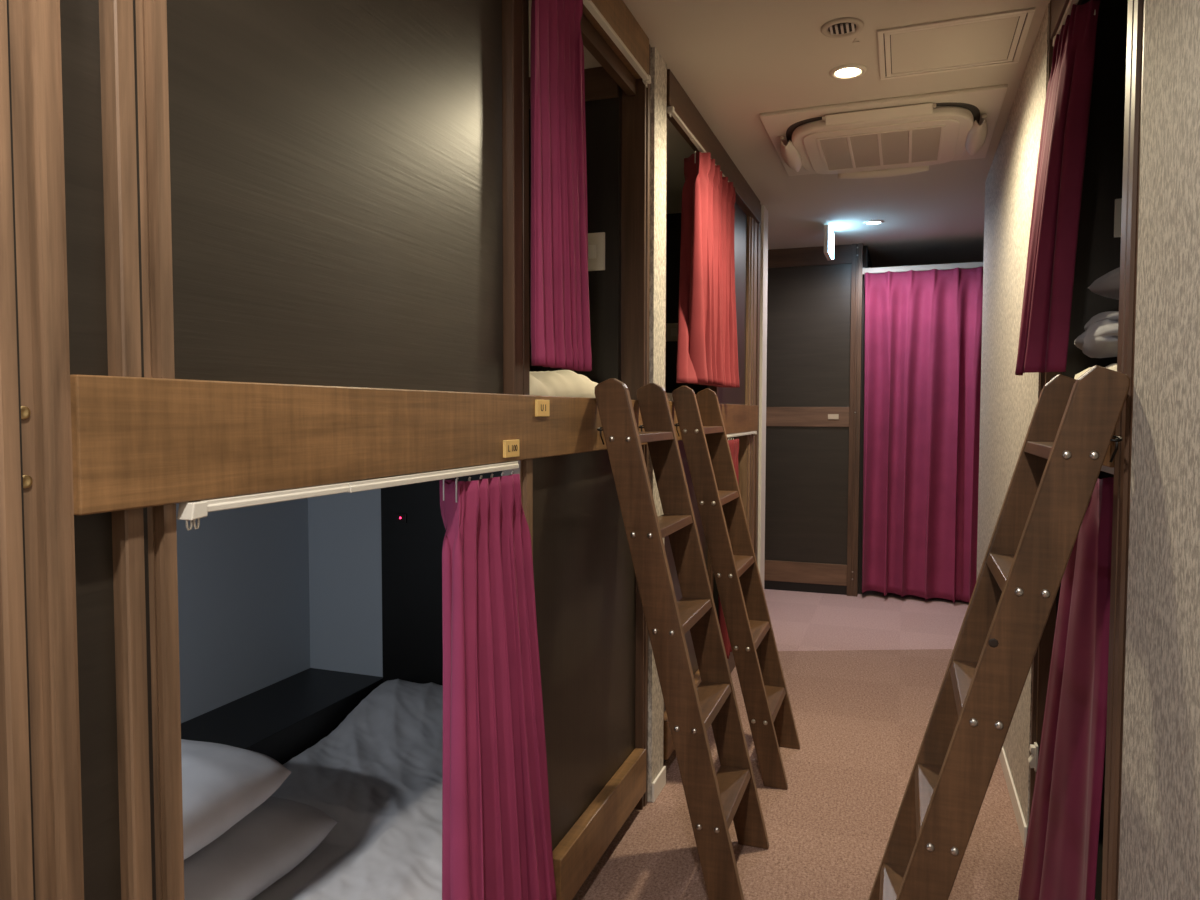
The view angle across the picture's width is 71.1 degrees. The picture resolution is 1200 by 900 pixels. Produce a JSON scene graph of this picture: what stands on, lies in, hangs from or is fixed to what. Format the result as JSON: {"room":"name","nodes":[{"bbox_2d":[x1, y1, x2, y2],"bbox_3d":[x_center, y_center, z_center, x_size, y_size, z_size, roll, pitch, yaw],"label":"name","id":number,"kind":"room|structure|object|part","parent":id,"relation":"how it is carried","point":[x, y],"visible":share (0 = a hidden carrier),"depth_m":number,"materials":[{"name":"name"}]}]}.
{"room":"dormitory","nodes":[
{"label":"dormitory","id":0,"kind":"room"},
{"bbox_2d":[647,47,666,801],"bbox_3d":[0.111,-0.060,2.704,0.166,2.350,0.136,1,3,20],"label":"wall","id":1,"kind":"structure","parent":0,"point":[658,66],"depth_m":2.65,"materials":[{"name":"beige paint"}]},
{"bbox_2d":[652,766,665,801],"bbox_3d":[0.192,1.085,2.727,0.008,0.062,0.142,1,3,20],"label":"baseboard","id":2,"kind":"structure","parent":1,"relation":"attached to","point":[658,784],"depth_m":2.72,"materials":[{"name":"white paint"}]},
{"bbox_2d":[572,589,1024,899],"bbox_3d":[0.692,1.161,2.410,4.100,0.060,9.700,1,3,20],"label":"floor","id":3,"kind":"structure","parent":0,"point":[861,717],"depth_m":2.81,"materials":[{"name":"brown carpet"}]},
{"bbox_2d":[0,0,650,899],"bbox_3d":[-0.763,-0.023,1.881,1.264,2.350,2.005,1,3,20],"label":"bunk bed","id":4,"kind":"object","parent":3,"relation":"on","point":[265,265],"visible":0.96,"depth_m":1.14,"materials":[{"name":"brown wood"}]},
{"bbox_3d":[-0.547,0.027,0.776,0.085,2.350,0.073,1,3,20],"label":"post","id":5,"kind":"part","parent":4,"relation":"part of","materials":[{"name":"brown wood"}]},
{"bbox_3d":[-0.525,-0.554,0.814,0.020,0.963,0.063,1,3,20],"label":"panel","id":6,"kind":"part","parent":4,"relation":"part of","materials":[{"name":"brown wood"}]},
{"bbox_3d":[-0.527,0.629,0.868,0.020,1.139,0.063,1,3,20],"label":"panel","id":7,"kind":"part","parent":4,"relation":"part of","materials":[{"name":"brown wood"}]},
{"bbox_3d":[-0.497,-0.557,0.872,0.052,0.963,0.065,1,3,20],"label":"post","id":8,"kind":"part","parent":4,"relation":"part of","materials":[{"name":"brown wood"}]},
{"bbox_3d":[-0.500,0.627,0.927,0.050,1.139,0.065,1,3,20],"label":"post","id":9,"kind":"part","parent":4,"relation":"part of","materials":[{"name":"brown wood"}]},
{"bbox_2d":[181,668,382,764],"bbox_3d":[-1.187,0.976,2.058,0.310,0.335,1.825,1,3,20],"label":"shelf","id":10,"kind":"object","parent":4,"relation":"attached to","point":[280,717],"depth_m":2.54,"materials":[{"name":"black laminate"}]},
{"bbox_3d":[-0.349,-0.576,1.299,0.020,0.963,0.839,1,3,20],"label":"panel","id":11,"kind":"part","parent":4,"relation":"part of","materials":[{"name":"brown wood"}]},
{"bbox_3d":[-0.311,0.046,1.308,0.014,0.013,0.830,1,3,20],"label":"curtain rail","id":12,"kind":"part","parent":4,"relation":"part of","materials":[{"name":"white plastic"}]},
{"bbox_2d":[395,513,406,522],"bbox_3d":[-0.661,0.227,2.784,0.040,0.032,0.010,1,3,20],"label":"indicator light","id":13,"kind":"object","parent":4,"relation":"attached to","point":[399,517],"visible":1,"depth_m":2.78,"materials":[{"name":"red plastic"}]},
{"bbox_2d":[439,471,556,899],"bbox_3d":[-0.192,0.520,1.664,0.118,0.956,0.374,1,3,23],"label":"curtain","id":14,"kind":"object","parent":4,"relation":"hanging from","point":[497,840],"visible":1,"depth_m":1.59,"materials":[{"name":"fabric"}]},
{"bbox_3d":[-0.176,-0.003,1.663,0.006,0.034,0.064,1,3,20],"label":"number plate","id":15,"kind":"part","parent":4,"relation":"part of","materials":[{"name":"gold metal"}]},
{"bbox_3d":[-0.124,-0.090,1.802,0.006,0.036,0.066,1,3,20],"label":"number plate","id":16,"kind":"part","parent":4,"relation":"part of","materials":[{"name":"gold metal"}]},
{"bbox_2d":[531,0,591,370],"bbox_3d":[-0.083,-0.624,1.862,0.051,0.881,0.332,1,3,20],"label":"curtain","id":17,"kind":"object","parent":4,"relation":"hanging from","point":[560,312],"visible":1,"depth_m":1.83,"materials":[{"name":"fabric"}]},
{"bbox_3d":[-0.337,-1.109,2.645,0.830,0.090,0.017,1,3,20],"label":"rail","id":18,"kind":"part","parent":4,"relation":"part of","materials":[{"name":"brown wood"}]},
{"bbox_3d":[-0.036,0.553,2.219,0.020,1.109,0.807,1,3,20],"label":"panel","id":19,"kind":"part","parent":4,"relation":"part of","materials":[{"name":"brown wood"}]},
{"bbox_2d":[588,232,604,270],"bbox_3d":[-0.043,-0.604,2.564,0.123,0.114,0.011,1,3,20],"label":"wall switch","id":20,"kind":"object","parent":4,"relation":"attached to","point":[596,241],"visible":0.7,"depth_m":2.55,"materials":[{"name":"beige plastic"}]},
{"bbox_3d":[-0.641,0.995,1.861,0.826,0.113,1.775,1,3,20],"label":"mattress","id":21,"kind":"object","parent":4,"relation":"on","visible":0},
{"bbox_2d":[252,679,442,899],"bbox_3d":[-0.637,0.860,1.864,0.830,0.155,1.754,1,3,20],"label":"duvet","id":22,"kind":"object","parent":21,"relation":"on","point":[378,774],"visible":0.48,"depth_m":2.08,"materials":[{"name":"white fabric"}]},
{"bbox_2d":[184,796,337,899],"bbox_3d":[-0.910,0.854,1.657,0.457,0.144,0.720,1,3,20],"label":"pillow","id":23,"kind":"object","parent":22,"relation":"on","point":[270,841],"visible":0.35,"depth_m":1.71,"materials":[{"name":"white fabric"}]},
{"bbox_2d":[181,739,291,859],"bbox_3d":[-0.966,0.702,1.553,0.468,0.171,0.706,1,3,20],"label":"pillow","id":24,"kind":"object","parent":23,"relation":"on","point":[222,784],"visible":0.27,"depth_m":1.65,"materials":[{"name":"white fabric"}]},
{"bbox_3d":[-0.645,-0.069,1.828,0.800,0.063,1.800,1,3,20],"label":"mattress","id":25,"kind":"object","parent":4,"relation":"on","visible":0},
{"bbox_2d":[529,370,597,397],"bbox_3d":[-0.610,-0.154,1.865,0.778,0.101,1.700,1,3,20],"label":"duvet","id":26,"kind":"object","parent":25,"relation":"on","point":[563,383],"visible":0.04,"depth_m":2.21,"materials":[{"name":"beige fabric"}]},
{"bbox_2d":[594,378,768,899],"bbox_3d":[0.235,0.475,2.257,0.396,1.322,0.389,1,3,20],"label":"ladder","id":27,"kind":"object","parent":3,"relation":"on","point":[713,799],"visible":1,"depth_m":2.10,"materials":[{"name":"brown wood"}]},
{"bbox_3d":[0.295,0.468,2.424,0.396,1.322,0.024,1,3,20],"label":"rail","id":28,"kind":"part","parent":27,"relation":"part of","materials":[{"name":"brown wood"}]},
{"bbox_2d":[663,69,760,765],"bbox_3d":[0.097,-0.110,3.813,0.964,2.350,1.937,1,3,20],"label":"bunk bed","id":29,"kind":"object","parent":3,"relation":"on","point":[687,131],"visible":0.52,"depth_m":4.16,"materials":[{"name":"brown wood"}]},
{"bbox_2d":[666,323,677,341],"bbox_3d":[0.401,-0.634,4.516,0.140,0.097,0.010,1,3,20],"label":"wall switch","id":30,"kind":"object","parent":29,"relation":"attached to","point":[671,328],"visible":0.53,"depth_m":4.52,"materials":[{"name":"beige plastic"}]},
{"bbox_2d":[667,393,695,401],"bbox_3d":[0.060,-0.188,3.734,0.805,0.128,1.630,1,3,20],"label":"mattress","id":31,"kind":"object","parent":29,"relation":"on","point":[669,395],"visible":0.04,"depth_m":3.21,"materials":[{"name":"beige fabric"}]},
{"bbox_3d":[0.409,-1.139,3.239,0.014,0.013,1.060,1,3,20],"label":"curtain rail","id":32,"kind":"part","parent":29,"relation":"part of","materials":[{"name":"white plastic"}]},
{"bbox_3d":[0.312,0.510,3.181,0.020,1.109,0.775,1,3,20],"label":"panel","id":33,"kind":"part","parent":29,"relation":"part of","materials":[{"name":"brown wood"}]},
{"bbox_2d":[676,151,739,387],"bbox_3d":[0.427,-0.692,3.303,0.162,0.876,0.771,1,3,20],"label":"curtain","id":34,"kind":"object","parent":29,"relation":"hanging from","point":[707,346],"visible":1,"depth_m":3.19,"materials":[{"name":"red fabric"}]},
{"bbox_2d":[718,438,738,658],"bbox_3d":[0.588,0.418,3.757,0.058,0.940,0.356,1,3,20],"label":"curtain","id":35,"kind":"object","parent":29,"relation":"hanging from","point":[733,444],"visible":0.14,"depth_m":3.65,"materials":[{"name":"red fabric"}]},
{"bbox_3d":[0.601,0.984,3.990,0.048,0.150,0.820,1,3,20],"label":"sill","id":36,"kind":"part","parent":29,"relation":"part of","materials":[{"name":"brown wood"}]},
{"bbox_3d":[0.616,-0.696,3.961,0.020,0.963,0.720,1,3,20],"label":"panel","id":37,"kind":"part","parent":29,"relation":"part of","materials":[{"name":"brown wood"}]},
{"bbox_2d":[672,386,799,789],"bbox_3d":[0.492,0.442,2.963,0.398,1.326,0.384,1,3,20],"label":"ladder","id":38,"kind":"object","parent":3,"relation":"on","point":[699,416],"visible":1,"depth_m":2.81,"materials":[{"name":"brown wood"}]},
{"bbox_2d":[868,365,1129,899],"bbox_3d":[0.730,0.506,1.663,0.441,1.317,0.389,1,3,20],"label":"ladder","id":39,"kind":"object","parent":3,"relation":"on","point":[1069,436],"visible":1,"depth_m":1.49,"materials":[{"name":"brown wood"}]},
{"bbox_2d":[1029,0,1144,899],"bbox_3d":[1.772,-0.006,1.588,1.549,2.350,1.030,1,3,20],"label":"bunk bed","id":40,"kind":"object","parent":3,"relation":"on","point":[1113,149],"visible":0.14,"depth_m":2.12,"materials":[{"name":"brown wood"}]},
{"bbox_2d":[1028,742,1037,771],"bbox_3d":[1.200,0.849,2.325,0.022,0.072,0.032,1,3,20],"label":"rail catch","id":41,"kind":"object","parent":40,"relation":"attached to","point":[1033,759],"visible":0.91,"depth_m":2.31,"materials":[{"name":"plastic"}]},
{"bbox_2d":[1015,0,1100,374],"bbox_3d":[1.124,-0.635,2.117,0.129,0.880,0.261,0,3,7],"label":"curtain","id":42,"kind":"object","parent":40,"relation":"hanging from","point":[1052,248],"visible":1,"depth_m":2.05,"materials":[{"name":"fabric"}]},
{"bbox_2d":[1018,477,1113,899],"bbox_3d":[1.010,0.587,1.826,0.068,1.100,0.481,1,3,13],"label":"curtain","id":43,"kind":"object","parent":40,"relation":"hanging from","point":[1061,853],"visible":0.9,"depth_m":1.75,"materials":[{"name":"fabric"}]},
{"bbox_2d":[1074,363,1116,378],"bbox_3d":[1.765,-0.108,1.647,1.405,0.164,0.815,1,3,20],"label":"mattress","id":44,"kind":"object","parent":40,"relation":"on","point":[1111,366],"visible":0.08,"depth_m":1.95,"materials":[{"name":"beige fabric"}]},
{"bbox_2d":[1074,311,1118,357],"bbox_3d":[1.419,-0.272,1.923,0.550,0.110,0.461,1,3,20],"label":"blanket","id":45,"kind":"object","parent":44,"relation":"on","point":[1099,339],"visible":0.21,"depth_m":1.94,"materials":[{"name":"white fabric"}]},
{"bbox_2d":[1088,267,1119,299],"bbox_3d":[1.391,-0.393,1.884,0.409,0.108,0.428,0,3,5],"label":"pillow","id":46,"kind":"object","parent":45,"relation":"on","point":[1107,285],"visible":0.15,"depth_m":2.00,"materials":[{"name":"white fabric"}]},
{"bbox_3d":[1.078,0.021,1.902,0.014,0.013,0.825,1,3,20],"label":"curtain rail","id":47,"kind":"part","parent":40,"relation":"part of","materials":[{"name":"white plastic"}]},
{"bbox_2d":[1114,199,1121,237],"bbox_3d":[1.397,-0.610,2.196,0.088,0.100,0.011,1,3,20],"label":"wall switch","id":48,"kind":"object","parent":40,"relation":"attached to","point":[1118,202],"visible":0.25,"depth_m":2.21,"materials":[{"name":"white plastic"}]},
{"bbox_2d":[764,243,862,596],"bbox_3d":[0.896,-0.206,5.929,1.804,2.350,0.084,1,3,20],"label":"wall","id":49,"kind":"structure","parent":0,"point":[814,302],"depth_m":5.71,"materials":[{"name":"brown wood"}]},
{"bbox_3d":[0.861,0.833,5.986,1.735,0.142,0.050,1,3,20],"label":"rail","id":50,"kind":"part","parent":49,"relation":"part of","materials":[{"name":"brown wood"}]},
{"bbox_3d":[0.864,0.295,5.967,1.735,0.933,0.038,1,3,20],"label":"panel","id":51,"kind":"part","parent":49,"relation":"part of","materials":[{"name":"brown wood"}]},
{"bbox_3d":[0.863,-0.237,5.937,1.735,0.134,0.050,1,3,20],"label":"rail","id":52,"kind":"part","parent":49,"relation":"part of","materials":[{"name":"brown wood"}]},
{"bbox_3d":[0.866,-0.780,5.918,1.735,0.953,0.038,1,3,20],"label":"panel","id":53,"kind":"part","parent":49,"relation":"part of","materials":[{"name":"brown wood"}]},
{"bbox_3d":[0.865,-1.318,5.887,1.735,0.124,0.050,1,3,20],"label":"rail","id":54,"kind":"part","parent":49,"relation":"part of","materials":[{"name":"brown wood"}]},
{"bbox_3d":[1.571,-0.224,5.651,0.069,0.034,0.006,1,3,20],"label":"number plate","id":55,"kind":"part","parent":49,"relation":"part of","materials":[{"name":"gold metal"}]},
{"bbox_2d":[862,262,982,274],"bbox_3d":[2.266,-1.173,5.363,1.129,0.042,0.031,1,3,20],"label":"rail","id":56,"kind":"object","parent":49,"relation":"attached to","point":[969,265],"visible":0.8,"depth_m":5.42,"materials":[{"name":"white plastic"}]},
{"bbox_2d":[862,266,982,601],"bbox_3d":[2.189,-0.089,5.391,0.972,2.151,0.130,1,3,20],"label":"curtain","id":57,"kind":"object","parent":56,"relation":"hanging from","point":[923,329],"visible":0.73,"depth_m":5.45,"materials":[{"name":"fabric"}]},
{"bbox_2d":[623,0,1049,273],"bbox_3d":[0.695,-1.257,2.300,4.100,0.080,9.700,1,3,20],"label":"ceiling","id":58,"kind":"structure","parent":0,"point":[737,61],"depth_m":2.92,"materials":[{"name":"beige paint"}]},
{"bbox_2d":[824,225,833,260],"bbox_3d":[1.379,-1.252,5.049,0.038,0.178,0.270,1,3,20],"label":"exit sign","id":59,"kind":"object","parent":58,"relation":"hanging from","point":[828,232],"visible":1,"depth_m":4.93,"materials":[{"name":"beige plastic"}]},
{"bbox_2d":[821,17,863,37],"bbox_3d":[0.699,-1.218,2.425,0.120,0.009,0.120,1,3,20],"label":"ceiling vent","id":60,"kind":"object","parent":58,"relation":"in","point":[845,26],"visible":1,"depth_m":2.42,"materials":[{"name":"beige plastic"}]},
{"bbox_2d":[830,64,866,79],"bbox_3d":[0.809,-1.233,2.739,0.116,0.007,0.116,1,3,20],"label":"recessed light","id":61,"kind":"object","parent":58,"relation":"in","point":[847,71],"visible":1,"depth_m":2.73,"materials":[{"name":"beige plastic"}]},
{"bbox_2d":[863,220,883,224],"bbox_3d":[1.601,-1.331,4.912,0.116,0.007,0.116,1,3,20],"label":"recessed light","id":62,"kind":"object","parent":58,"relation":"in","point":[869,222],"visible":1,"depth_m":4.90,"materials":[{"name":"beige plastic"}]},
{"bbox_2d":[759,84,1007,178],"bbox_3d":[1.130,-1.228,3.378,0.838,0.074,0.838,1,3,20],"label":"air conditioner","id":63,"kind":"object","parent":58,"relation":"attached to","point":[897,136],"visible":1,"depth_m":3.20,"materials":[{"name":"beige plastic"}]},
{"bbox_2d":[816,125,944,171],"bbox_3d":[1.130,-1.208,3.379,0.462,0.005,0.462,1,3,20],"label":"grille","id":64,"kind":"object","parent":63,"relation":"attached to","point":[923,143],"depth_m":3.36,"materials":[{"name":"beige plastic"}]},
{"bbox_2d":[877,7,1035,79],"bbox_3d":[1.066,-1.224,2.551,0.413,0.006,0.378,1,3,20],"label":"access hatch","id":65,"kind":"object","parent":58,"relation":"attached to","point":[994,39],"visible":1,"depth_m":2.52,"materials":[{"name":"beige paint"}]},
{"bbox_3d":[1.066,-1.225,2.551,0.340,0.004,0.305,1,3,20],"label":"door","id":66,"kind":"part","parent":65,"relation":"part of","materials":[{"name":"beige paint"}]},
{"bbox_2d":[858,245,871,593],"bbox_3d":[1.982,-0.219,6.261,0.040,2.350,1.270,1,3,20],"label":"wall","id":67,"kind":"structure","parent":0,"point":[867,263],"depth_m":5.67,"materials":[{"name":"brown wood"}]},
{"bbox_2d":[976,0,1199,899],"bbox_3d":[0.803,0.027,0.828,0.250,2.350,6.900,1,3,20],"label":"wall","id":68,"kind":"structure","parent":0,"point":[1159,851],"depth_m":1.25,"materials":[{"name":"beige paint"}]},
{"bbox_2d":[999,747,1026,847],"bbox_3d":[1.533,1.062,3.277,0.007,0.062,1.899,1,3,20],"label":"baseboard","id":69,"kind":"structure","parent":68,"relation":"attached to","point":[1016,805],"depth_m":2.61,"materials":[{"name":"white paint"}]},
{"bbox_3d":[0.211,-0.159,4.886,1.466,2.350,0.145,1,3,20],"label":"wall","id":70,"kind":"structure","parent":0,"visible":0},
{"bbox_2d":[758,205,767,589],"bbox_3d":[0.889,-0.147,4.643,0.036,2.350,0.152,1,3,20],"label":"trim","id":71,"kind":"structure","parent":70,"relation":"attached to","point":[764,212],"depth_m":4.59,"materials":[{"name":"white paint"}]}
]}

